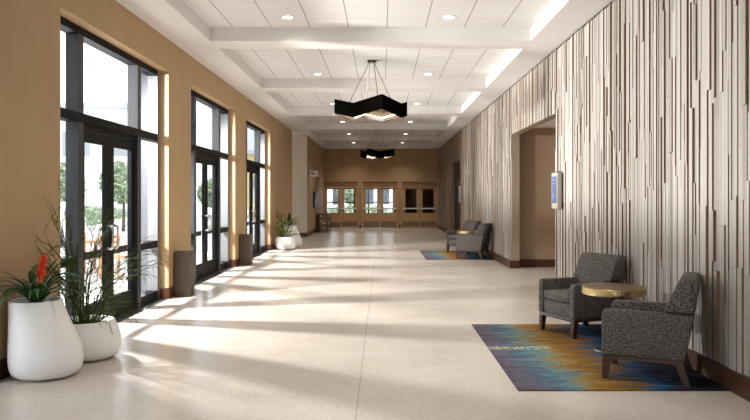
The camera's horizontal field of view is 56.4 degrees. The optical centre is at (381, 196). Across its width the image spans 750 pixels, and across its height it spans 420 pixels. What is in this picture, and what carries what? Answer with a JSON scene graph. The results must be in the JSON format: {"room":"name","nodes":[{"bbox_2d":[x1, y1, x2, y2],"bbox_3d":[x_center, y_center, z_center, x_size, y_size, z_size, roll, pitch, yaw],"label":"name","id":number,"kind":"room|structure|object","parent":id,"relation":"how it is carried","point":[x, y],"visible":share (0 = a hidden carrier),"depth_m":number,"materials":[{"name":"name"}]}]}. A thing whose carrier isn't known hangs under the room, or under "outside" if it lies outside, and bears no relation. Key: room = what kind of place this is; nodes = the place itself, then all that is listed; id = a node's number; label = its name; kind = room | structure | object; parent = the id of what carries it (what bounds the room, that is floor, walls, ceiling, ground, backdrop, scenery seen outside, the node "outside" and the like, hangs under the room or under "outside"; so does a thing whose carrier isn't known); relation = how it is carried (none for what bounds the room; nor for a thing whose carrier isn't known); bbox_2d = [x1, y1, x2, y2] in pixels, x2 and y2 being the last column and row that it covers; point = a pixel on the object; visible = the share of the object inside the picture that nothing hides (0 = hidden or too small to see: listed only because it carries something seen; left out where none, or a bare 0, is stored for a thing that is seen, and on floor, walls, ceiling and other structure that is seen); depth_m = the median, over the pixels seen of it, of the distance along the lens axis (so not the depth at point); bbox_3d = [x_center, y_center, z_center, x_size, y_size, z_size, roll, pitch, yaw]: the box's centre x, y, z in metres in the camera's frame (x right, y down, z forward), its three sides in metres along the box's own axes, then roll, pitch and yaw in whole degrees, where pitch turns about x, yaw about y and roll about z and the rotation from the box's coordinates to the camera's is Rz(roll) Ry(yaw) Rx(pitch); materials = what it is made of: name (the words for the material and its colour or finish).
{"room":"building lobby","nodes":[
{"label":"building lobby","id":0,"kind":"room"},
{"bbox_2d":[7,296,83,380],"bbox_3d":[-3.019,1.260,6.290,0.630,0.680,0.624,0,0,0],"label":"planter","id":1,"kind":"object","parent":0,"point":[43,342],"depth_m":6.07,"materials":[{"name":"white ceramic"}]},
{"bbox_2d":[0,0,291,359],"bbox_3d":[-3.564,-0.588,11.550,0.420,4.375,29.100,0,0,0],"label":"wall","id":2,"kind":"structure","parent":0,"point":[29,29],"depth_m":7.81,"materials":[{"name":"beige paint"}]},
{"bbox_2d":[60,16,158,316],"bbox_3d":[-3.644,-0.189,9.150,0.280,3.578,3.696,0,0,0],"label":"window","id":3,"kind":"structure","parent":2,"relation":"in","point":[142,128],"depth_m":10.04,"materials":[{"name":"grey metal"}]},
{"bbox_2d":[84,131,113,314],"bbox_3d":[-3.574,0.400,8.674,0.224,2.380,0.897,0,0,0],"label":"door","id":4,"kind":"structure","parent":3,"relation":"attached to","point":[89,137],"depth_m":8.99,"materials":[{"name":"black metal"}]},
{"bbox_2d":[110,137,133,316],"bbox_3d":[-3.574,0.400,9.586,0.224,2.380,0.897,0,0,0],"label":"door","id":5,"kind":"structure","parent":3,"relation":"attached to","point":[118,143],"depth_m":9.78,"materials":[{"name":"black metal"}]},
{"bbox_2d":[0,243,275,379],"bbox_3d":[-3.845,1.515,11.559,1.018,0.170,29.118,0,0,0],"label":"baseboard","id":6,"kind":"structure","parent":2,"relation":"attached to","point":[165,293],"depth_m":10.98,"materials":[{"name":"brown wood"}]},
{"bbox_2d":[114,298,166,322],"bbox_3d":[-3.529,1.597,9.150,0.350,0.006,3.700,0,0,0],"label":"trim","id":7,"kind":"structure","parent":2,"relation":"attached to","point":[120,318],"depth_m":9.83,"materials":[{"name":"grey metal"}]},
{"bbox_2d":[191,89,228,281],"bbox_3d":[-3.644,-0.189,14.140,0.280,3.578,3.696,0,0,0],"label":"window","id":8,"kind":"structure","parent":2,"relation":"in","point":[219,151],"depth_m":15.03,"materials":[{"name":"grey metal"}]},
{"bbox_2d":[196,156,208,279],"bbox_3d":[-3.574,0.400,13.664,0.224,2.380,0.897,0,0,0],"label":"door","id":9,"kind":"structure","parent":8,"relation":"attached to","point":[201,267],"depth_m":13.98,"materials":[{"name":"black metal"}]},
{"bbox_2d":[200,158,216,275],"bbox_3d":[-3.574,0.400,14.576,0.224,2.380,0.897,0,0,0],"label":"door","id":10,"kind":"structure","parent":8,"relation":"attached to","point":[211,265],"depth_m":14.83,"materials":[{"name":"black metal"}]},
{"bbox_2d":[194,267,233,285],"bbox_3d":[-3.529,1.597,14.140,0.350,0.006,3.700,0,0,0],"label":"trim","id":11,"kind":"structure","parent":2,"relation":"attached to","point":[203,279],"depth_m":14.04,"materials":[{"name":"grey metal"}]},
{"bbox_2d":[246,121,264,252],"bbox_3d":[-3.644,-0.189,19.130,0.280,3.578,3.696,0,0,0],"label":"window","id":12,"kind":"structure","parent":2,"relation":"in","point":[258,163],"depth_m":20.02,"materials":[{"name":"grey metal"}]},
{"bbox_2d":[247,167,254,233],"bbox_3d":[-3.574,0.400,18.654,0.224,2.380,0.897,0,0,0],"label":"door","id":13,"kind":"structure","parent":12,"relation":"attached to","point":[249,170],"depth_m":18.97,"materials":[{"name":"black metal"}]},
{"bbox_2d":[248,168,257,254],"bbox_3d":[-3.574,0.400,19.567,0.224,2.380,0.897,0,0,0],"label":"door","id":14,"kind":"structure","parent":12,"relation":"attached to","point":[255,171],"depth_m":19.89,"materials":[{"name":"black metal"}]},
{"bbox_2d":[253,250,269,257],"bbox_3d":[-3.529,1.597,19.130,0.350,0.006,3.700,0,0,0],"label":"trim","id":15,"kind":"structure","parent":2,"relation":"attached to","point":[264,251],"depth_m":19.75,"materials":[{"name":"grey metal"}]},
{"bbox_2d":[292,135,306,232],"bbox_3d":[-3.800,-0.438,28.060,1.600,4.075,0.120,0,0,0],"label":"wall","id":16,"kind":"structure","parent":0,"point":[299,142],"depth_m":28.00,"materials":[{"name":"beige paint"}]},
{"bbox_2d":[307,136,323,232],"bbox_3d":[-3.060,-0.438,32.060,0.120,4.075,7.880,0,0,0],"label":"wall","id":17,"kind":"structure","parent":0,"point":[315,152],"depth_m":31.11,"materials":[{"name":"beige paint"}]},
{"bbox_2d":[299,225,323,236],"bbox_3d":[-3.741,1.515,31.966,1.518,0.170,7.968,0,0,0],"label":"baseboard","id":18,"kind":"structure","parent":17,"relation":"attached to","point":[314,230],"depth_m":28.79,"materials":[{"name":"brown wood"}]},
{"bbox_2d":[309,171,318,176],"bbox_3d":[-2.810,-0.960,28.900,0.380,0.230,0.060,0,0,0],"label":"sign","id":19,"kind":"object","parent":17,"relation":"attached to","point":[311,173],"visible":1,"depth_m":28.88,"materials":[{"name":"white plastic"}]},
{"bbox_2d":[314,191,317,207],"bbox_3d":[-2.954,0.100,31.000,0.092,0.720,1.240,0,0,0],"label":"wall screen","id":20,"kind":"object","parent":17,"relation":"attached to","point":[315,192],"visible":1,"depth_m":30.63,"materials":[{"name":"black metal"}]},
{"bbox_2d":[116,0,612,148],"bbox_3d":[-0.200,-2.740,16.500,6.800,0.100,39.000,0,0,0],"label":"ceiling","id":21,"kind":"structure","parent":0,"point":[267,63],"depth_m":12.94,"materials":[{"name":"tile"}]},
{"bbox_2d":[281,15,293,18],"bbox_3d":[-1.410,-2.684,10.460,0.196,0.009,0.196,0,0,0],"label":"recessed light","id":22,"kind":"object","parent":21,"relation":"in","point":[284,16],"visible":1,"depth_m":10.46,"materials":[{"name":"white paint"}]},
{"bbox_2d":[334,60,406,121],"bbox_3d":[-0.159,-2.110,13.884,1.134,1.160,1.164,0,0,33],"label":"pendant light","id":23,"kind":"object","parent":21,"relation":"hanging from","point":[381,107],"visible":1,"depth_m":13.56,"materials":[{"name":"black metal"}]},
{"bbox_2d":[360,131,394,159],"bbox_3d":[-0.245,-2.110,28.282,1.133,1.160,1.163,0,0,-22],"label":"pendant light","id":24,"kind":"object","parent":21,"relation":"hanging from","point":[371,154],"visible":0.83,"depth_m":27.86,"materials":[{"name":"black metal"}]},
{"bbox_2d":[443,15,455,18],"bbox_3d":[1.010,-2.684,10.460,0.196,0.009,0.196,0,0,0],"label":"recessed light","id":25,"kind":"object","parent":21,"relation":"in","point":[447,16],"visible":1,"depth_m":10.47,"materials":[{"name":"white paint"}]},
{"bbox_2d":[0,224,749,419],"bbox_3d":[0.800,1.660,20.000,10.800,0.120,46.000,0,0,0],"label":"floor","id":26,"kind":"structure","parent":0,"point":[343,323],"depth_m":7.11,"materials":[{"name":"stone"}]},
{"bbox_2d":[0,253,87,380],"bbox_3d":[-3.017,1.052,6.239,0.637,1.096,0.756,0,0,0],"label":"bromeliad","id":27,"kind":"object","parent":26,"relation":"on","point":[43,342],"visible":1,"depth_m":6.09,"materials":[{"name":"white ceramic"}]},
{"bbox_2d":[33,253,48,278],"bbox_3d":[-3.065,0.636,6.287,0.130,0.264,0.128,0,0,0],"label":"flower","id":28,"kind":"object","parent":27,"relation":"on","point":[41,273],"depth_m":6.27,"materials":[{"name":"red plant"}]},
{"bbox_2d":[33,177,170,361],"bbox_3d":[-2.699,0.685,7.210,1.309,1.831,1.172,0,0,0],"label":"potted grass plant","id":29,"kind":"object","parent":26,"relation":"on","point":[100,337],"visible":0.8,"depth_m":6.86,"materials":[{"name":"green plant"}]},
{"bbox_2d":[174,250,193,296],"bbox_3d":[-3.201,1.238,11.340,0.262,0.725,0.240,0,0,0],"label":"waste bin","id":30,"kind":"object","parent":26,"relation":"on","point":[183,259],"visible":1,"depth_m":11.22,"materials":[{"name":"brown metal"}]},
{"bbox_2d":[240,234,252,264],"bbox_3d":[-3.201,1.238,16.500,0.262,0.725,0.240,0,0,0],"label":"waste bin","id":31,"kind":"object","parent":26,"relation":"on","point":[246,240],"visible":1,"depth_m":16.38,"materials":[{"name":"brown metal"}]},
{"bbox_2d":[273,208,301,249],"bbox_3d":[-2.905,0.951,21.361,0.900,1.299,1.266,0,0,0],"label":"potted grass plant","id":32,"kind":"object","parent":26,"relation":"on","point":[283,242],"visible":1,"depth_m":21.19,"materials":[{"name":"green plant"}]},
{"bbox_2d":[280,213,301,246],"bbox_3d":[-2.907,1.047,22.429,0.674,1.106,0.687,0,0,-38],"label":"potted spiky plant","id":33,"kind":"object","parent":26,"relation":"on","point":[298,240],"visible":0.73,"depth_m":22.25,"materials":[{"name":"green plant"}]},
{"bbox_2d":[316,213,330,232],"bbox_3d":[-2.695,1.180,32.270,0.560,0.840,1.540,0,0,0],"label":"shelf unit","id":34,"kind":"object","parent":26,"relation":"on","point":[318,217],"visible":0.94,"depth_m":31.54,"materials":[{"name":"brown laminate"}]},
{"bbox_2d":[420,250,494,259],"bbox_3d":[1.992,1.594,19.310,1.745,0.012,2.980,0,0,0],"label":"rug","id":35,"kind":"object","parent":26,"relation":"on","point":[428,254],"visible":0.8,"depth_m":19.01,"materials":[{"name":"multicoloured carpet"}]},
{"bbox_2d":[446,220,480,250],"bbox_3d":[2.367,1.135,20.314,0.780,0.905,0.670,0,0,-23],"label":"armchair","id":36,"kind":"object","parent":35,"relation":"on","point":[451,235],"visible":0.49,"depth_m":20.32,"materials":[{"name":"grey fabric"}]},
{"bbox_2d":[448,235,455,238],"bbox_3d":[2.248,1.155,20.263,0.510,0.115,0.492,0,0,-23],"label":"seat cushion","id":37,"kind":"object","parent":36,"relation":"on","point":[449,236],"depth_m":20.17,"materials":[{"name":"grey fabric"}]},
{"bbox_2d":[457,230,476,254],"bbox_3d":[2.400,1.254,19.300,0.640,0.667,0.640,0,0,0],"label":"side table","id":38,"kind":"object","parent":35,"relation":"on","point":[458,231],"visible":0.7,"depth_m":19.12,"materials":[{"name":"gold metal"}]},
{"bbox_2d":[456,223,491,258],"bbox_3d":[2.417,1.135,18.305,0.780,0.905,0.670,0,0,26],"label":"armchair","id":39,"kind":"object","parent":35,"relation":"on","point":[478,242],"visible":1,"depth_m":18.04,"materials":[{"name":"grey fabric"}]},
{"bbox_2d":[472,324,728,390],"bbox_3d":[1.992,1.594,7.260,1.745,0.012,2.980,0,0,0],"label":"rug","id":40,"kind":"object","parent":26,"relation":"on","point":[532,358],"visible":0.71,"depth_m":6.56,"materials":[{"name":"multicoloured carpet"}]},
{"bbox_2d":[539,252,627,338],"bbox_3d":[2.367,1.135,8.264,0.780,0.905,0.670,0,0,-23],"label":"armchair","id":41,"kind":"object","parent":40,"relation":"on","point":[562,298],"visible":0.88,"depth_m":8.11,"materials":[{"name":"grey fabric"}]},
{"bbox_2d":[544,288,569,303],"bbox_3d":[2.248,1.155,8.213,0.510,0.115,0.492,0,0,-23],"label":"seat cushion","id":42,"kind":"object","parent":41,"relation":"on","point":[551,295],"depth_m":8.15,"materials":[{"name":"grey fabric"}]},
{"bbox_2d":[582,282,646,352],"bbox_3d":[2.400,1.254,7.250,0.640,0.667,0.640,0,0,0],"label":"side table","id":43,"kind":"object","parent":40,"relation":"on","point":[613,291],"visible":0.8,"depth_m":7.05,"materials":[{"name":"gold metal"}]},
{"bbox_2d":[602,272,700,387],"bbox_3d":[2.417,1.135,6.255,0.780,0.905,0.670,0,0,26],"label":"armchair","id":44,"kind":"object","parent":40,"relation":"on","point":[641,331],"visible":1,"depth_m":5.96,"materials":[{"name":"grey fabric"}]},
{"bbox_2d":[324,149,437,224],"bbox_3d":[0.000,-0.588,36.100,6.800,4.375,0.200,0,0,0],"label":"wall","id":45,"kind":"structure","parent":0,"point":[339,164],"depth_m":36.00,"materials":[{"name":"beige paint"}]},
{"bbox_2d":[324,188,340,227],"bbox_3d":[-2.534,0.552,36.016,0.861,2.075,0.132,0,0,0],"label":"door","id":46,"kind":"structure","parent":45,"relation":"in","point":[335,217],"depth_m":36.04,"materials":[{"name":"brown wood"}]},
{"bbox_2d":[324,182,357,186],"bbox_3d":[-2.100,-0.660,36.040,1.740,0.260,0.040,0,0,0],"label":"trim","id":47,"kind":"structure","parent":45,"relation":"attached to","point":[326,184],"depth_m":36.02,"materials":[{"name":"brown wood"}]},
{"bbox_2d":[324,180,358,227],"bbox_3d":[-2.100,0.375,36.060,1.860,2.450,0.180,0,0,0],"label":"trim","id":48,"kind":"structure","parent":45,"relation":"attached to","point":[324,180],"depth_m":35.97,"materials":[{"name":"brown wood"}]},
{"bbox_2d":[341,188,357,227],"bbox_3d":[-1.665,0.552,36.016,0.861,2.075,0.132,0,0,0],"label":"door","id":49,"kind":"structure","parent":45,"relation":"in","point":[348,220],"depth_m":36.04,"materials":[{"name":"brown wood"}]},
{"bbox_2d":[363,188,379,227],"bbox_3d":[-0.553,0.552,36.016,0.894,2.075,0.132,0,0,0],"label":"door","id":50,"kind":"structure","parent":45,"relation":"in","point":[370,220],"depth_m":36.04,"materials":[{"name":"brown wood"}]},
{"bbox_2d":[361,180,398,227],"bbox_3d":[-0.102,0.375,36.060,1.925,2.450,0.180,0,0,0],"label":"trim","id":51,"kind":"structure","parent":45,"relation":"attached to","point":[361,180],"depth_m":35.97,"materials":[{"name":"brown wood"}]},
{"bbox_2d":[362,182,397,186],"bbox_3d":[-0.102,-0.660,36.040,1.805,0.260,0.040,0,0,0],"label":"trim","id":52,"kind":"structure","parent":45,"relation":"attached to","point":[364,184],"depth_m":36.02,"materials":[{"name":"brown wood"}]},
{"bbox_2d":[380,188,396,227],"bbox_3d":[0.348,0.552,36.016,0.894,2.075,0.132,0,0,0],"label":"door","id":53,"kind":"structure","parent":45,"relation":"in","point":[387,220],"depth_m":36.04,"materials":[{"name":"brown wood"}]},
{"bbox_2d":[402,188,418,227],"bbox_3d":[1.479,0.552,36.016,0.898,2.075,0.132,0,0,0],"label":"door","id":54,"kind":"structure","parent":45,"relation":"in","point":[409,220],"depth_m":36.04,"materials":[{"name":"brown wood"}]},
{"bbox_2d":[401,180,437,227],"bbox_3d":[1.933,0.375,36.060,1.935,2.450,0.180,0,0,0],"label":"trim","id":55,"kind":"structure","parent":45,"relation":"attached to","point":[401,180],"depth_m":35.97,"materials":[{"name":"brown wood"}]},
{"bbox_2d":[402,182,436,186],"bbox_3d":[1.933,-0.660,36.040,1.815,0.260,0.040,0,0,0],"label":"trim","id":56,"kind":"structure","parent":45,"relation":"attached to","point":[404,184],"depth_m":36.02,"materials":[{"name":"brown wood"}]},
{"bbox_2d":[420,188,436,227],"bbox_3d":[2.386,0.552,36.016,0.898,2.075,0.132,0,0,0],"label":"door","id":57,"kind":"structure","parent":45,"relation":"in","point":[427,220],"depth_m":36.04,"materials":[{"name":"brown wood"}]},
{"bbox_2d":[392,188,433,223],"bbox_3d":[0.000,0.000,39.100,7.200,3.200,5.800,0,0,0],"label":"wall","id":58,"kind":"structure","parent":0,"point":[410,194],"depth_m":41.80,"materials":[{"name":"brown paint"}]},
{"bbox_2d":[327,189,391,212],"bbox_3d":[-1.250,0.125,41.885,4.300,2.250,0.130,0,0,0],"label":"window","id":59,"kind":"structure","parent":58,"relation":"in","point":[368,202],"depth_m":41.82,"materials":[{"name":"black metal"}]},
{"bbox_2d":[455,162,460,229],"bbox_3d":[4.591,-0.100,27.615,3.018,3.400,5.030,0,0,0],"label":"wall","id":60,"kind":"structure","parent":0,"point":[457,165],"depth_m":30.01,"materials":[{"name":"brown paint"}]},
{"bbox_2d":[451,114,555,260],"bbox_3d":[2.997,-0.588,16.500,0.170,4.375,39.000,0,0,0],"label":"wall","id":61,"kind":"structure","parent":0,"point":[516,136],"depth_m":15.69,"materials":[{"name":"beige paint"}]},
{"bbox_2d":[440,0,614,147],"bbox_3d":[2.909,-2.460,16.500,0.006,0.030,39.000,0,0,0],"label":"trim","id":62,"kind":"structure","parent":61,"relation":"attached to","point":[613,0],"depth_m":11.69,"materials":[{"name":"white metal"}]},
{"bbox_2d":[438,0,749,376],"bbox_3d":[2.897,-0.510,16.495,0.029,3.870,38.989,0,0,0],"label":"panelling","id":63,"kind":"object","parent":61,"relation":"attached to","point":[649,100],"visible":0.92,"depth_m":7.58,"materials":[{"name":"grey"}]},
{"bbox_2d":[458,186,460,201],"bbox_3d":[2.830,-0.113,25.450,0.074,0.605,0.380,0,0,0],"label":"wall display","id":64,"kind":"object","parent":63,"relation":"attached to","point":[459,187],"visible":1,"depth_m":25.27,"materials":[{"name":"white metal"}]},
{"bbox_2d":[552,171,561,208],"bbox_3d":[2.830,-0.113,11.360,0.074,0.605,0.380,0,0,0],"label":"wall display","id":65,"kind":"object","parent":63,"relation":"attached to","point":[557,176],"visible":1,"depth_m":11.21,"materials":[{"name":"beige plastic"}]},
{"bbox_2d":[438,225,749,401],"bbox_3d":[2.974,1.512,16.500,0.215,0.175,39.000,0,0,0],"label":"baseboard","id":66,"kind":"structure","parent":61,"relation":"attached to","point":[737,383],"depth_m":6.02,"materials":[{"name":"brown wood"}]},
{"bbox_2d":[520,128,555,258],"bbox_3d":[4.591,-0.100,13.560,3.018,3.400,5.120,0,0,0],"label":"wall","id":67,"kind":"structure","parent":0,"point":[537,145],"depth_m":16.00,"materials":[{"name":"brown paint"}]},
{"bbox_2d":[520,259,554,266],"bbox_3d":[4.541,1.512,15.991,2.918,0.175,0.018,0,0,0],"label":"baseboard","id":68,"kind":"structure","parent":67,"relation":"attached to","point":[523,262],"depth_m":15.98,"materials":[{"name":"brown wood"}]},
{"bbox_2d":[535,118,555,127],"bbox_3d":[4.541,-1.637,13.550,2.918,0.125,4.900,0,0,0],"label":"ceiling","id":69,"kind":"structure","parent":0,"point":[552,123],"depth_m":15.42,"materials":[{"name":"white paint"}]},
{"label":"outside","id":70,"kind":"structure","parent":0,"visible":0},
{"bbox_2d":[60,205,253,303],"bbox_3d":[-35.000,1.685,65.000,110.000,0.130,170.000,0,0,0],"label":"ground","id":71,"kind":"structure","parent":70,"point":[123,239],"depth_m":23.38,"materials":[{"name":"concrete"}]},
{"bbox_2d":[60,201,86,247],"bbox_3d":[-11.300,0.886,23.500,1.721,1.468,4.383,0,0,-10],"label":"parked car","id":72,"kind":"object","parent":71,"relation":"on","point":[62,211],"visible":0.1,"depth_m":22.60,"materials":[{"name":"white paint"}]},
{"bbox_2d":[60,162,87,200],"bbox_3d":[-11.995,0.126,25.983,1.981,2.995,1.984,0,0,0],"label":"tree","id":73,"kind":"object","parent":71,"relation":"on","point":[62,164],"visible":0.09,"depth_m":25.50,"materials":[{"name":"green plant"}]},
{"bbox_2d":[85,233,96,273],"bbox_3d":[-6.300,1.190,15.100,0.560,0.860,0.504,0,0,42],"label":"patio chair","id":74,"kind":"object","parent":71,"relation":"on","point":[85,233],"visible":0.14,"depth_m":14.82,"materials":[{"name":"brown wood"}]},
{"bbox_2d":[60,103,126,220],"bbox_3d":[-23.200,-2.275,50.000,16.000,7.750,8.400,0,0,0],"label":"office building","id":75,"kind":"structure","parent":71,"relation":"on","point":[114,112],"depth_m":46.00,"materials":[{"name":"white"}]},
{"bbox_2d":[85,205,126,226],"bbox_3d":[-15.171,0.984,30.056,2.574,1.364,23.757,0,0,0],"label":"hedge","id":76,"kind":"object","parent":71,"relation":"on","point":[96,215],"visible":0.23,"depth_m":35.93,"materials":[{"name":"green plant"}]},
{"bbox_2d":[98,159,126,230],"bbox_3d":[-12.204,-0.082,32.991,2.308,3.411,2.298,0,0,0],"label":"tree","id":77,"kind":"object","parent":71,"relation":"on","point":[120,186],"visible":0.46,"depth_m":32.43,"materials":[{"name":"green plant"}]},
{"bbox_2d":[99,234,126,278],"bbox_3d":[-5.350,1.190,14.200,0.504,0.860,0.560,0,0,21],"label":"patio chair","id":78,"kind":"object","parent":71,"relation":"on","point":[117,255],"visible":0.32,"depth_m":14.04,"materials":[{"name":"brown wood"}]},
{"bbox_2d":[197,178,211,225],"bbox_3d":[-9.307,0.257,38.503,1.814,2.733,1.875,0,0,0],"label":"tree","id":79,"kind":"object","parent":71,"relation":"on","point":[199,190],"visible":0.2,"depth_m":38.06,"materials":[{"name":"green plant"}]},
{"bbox_2d":[247,127,253,216],"bbox_3d":[-9.900,-2.600,60.000,6.400,8.400,9.000,0,0,0],"label":"building","id":80,"kind":"structure","parent":71,"relation":"on","point":[250,133],"depth_m":56.00,"materials":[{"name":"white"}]},
{"bbox_2d":[336,189,353,204],"bbox_3d":[-2.416,0.130,52.002,2.009,2.986,2.009,0,0,0],"label":"tree","id":81,"kind":"object","parent":71,"relation":"on","point":[348,193],"visible":0.32,"depth_m":51.35,"materials":[{"name":"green plant"}]},
{"bbox_2d":[327,189,391,212],"bbox_3d":[-0.700,-1.100,69.975,15.000,5.400,6.050,0,0,0],"label":"office building","id":82,"kind":"structure","parent":71,"relation":"on","point":[332,196],"depth_m":67.01,"materials":[{"name":"white"}]},
{"bbox_2d":[327,204,391,212],"bbox_3d":[-1.601,1.097,50.498,5.112,1.244,1.514,0,0,0],"label":"hedge","id":83,"kind":"object","parent":71,"relation":"on","point":[370,205],"visible":0.26,"depth_m":50.25,"materials":[{"name":"green plant"}]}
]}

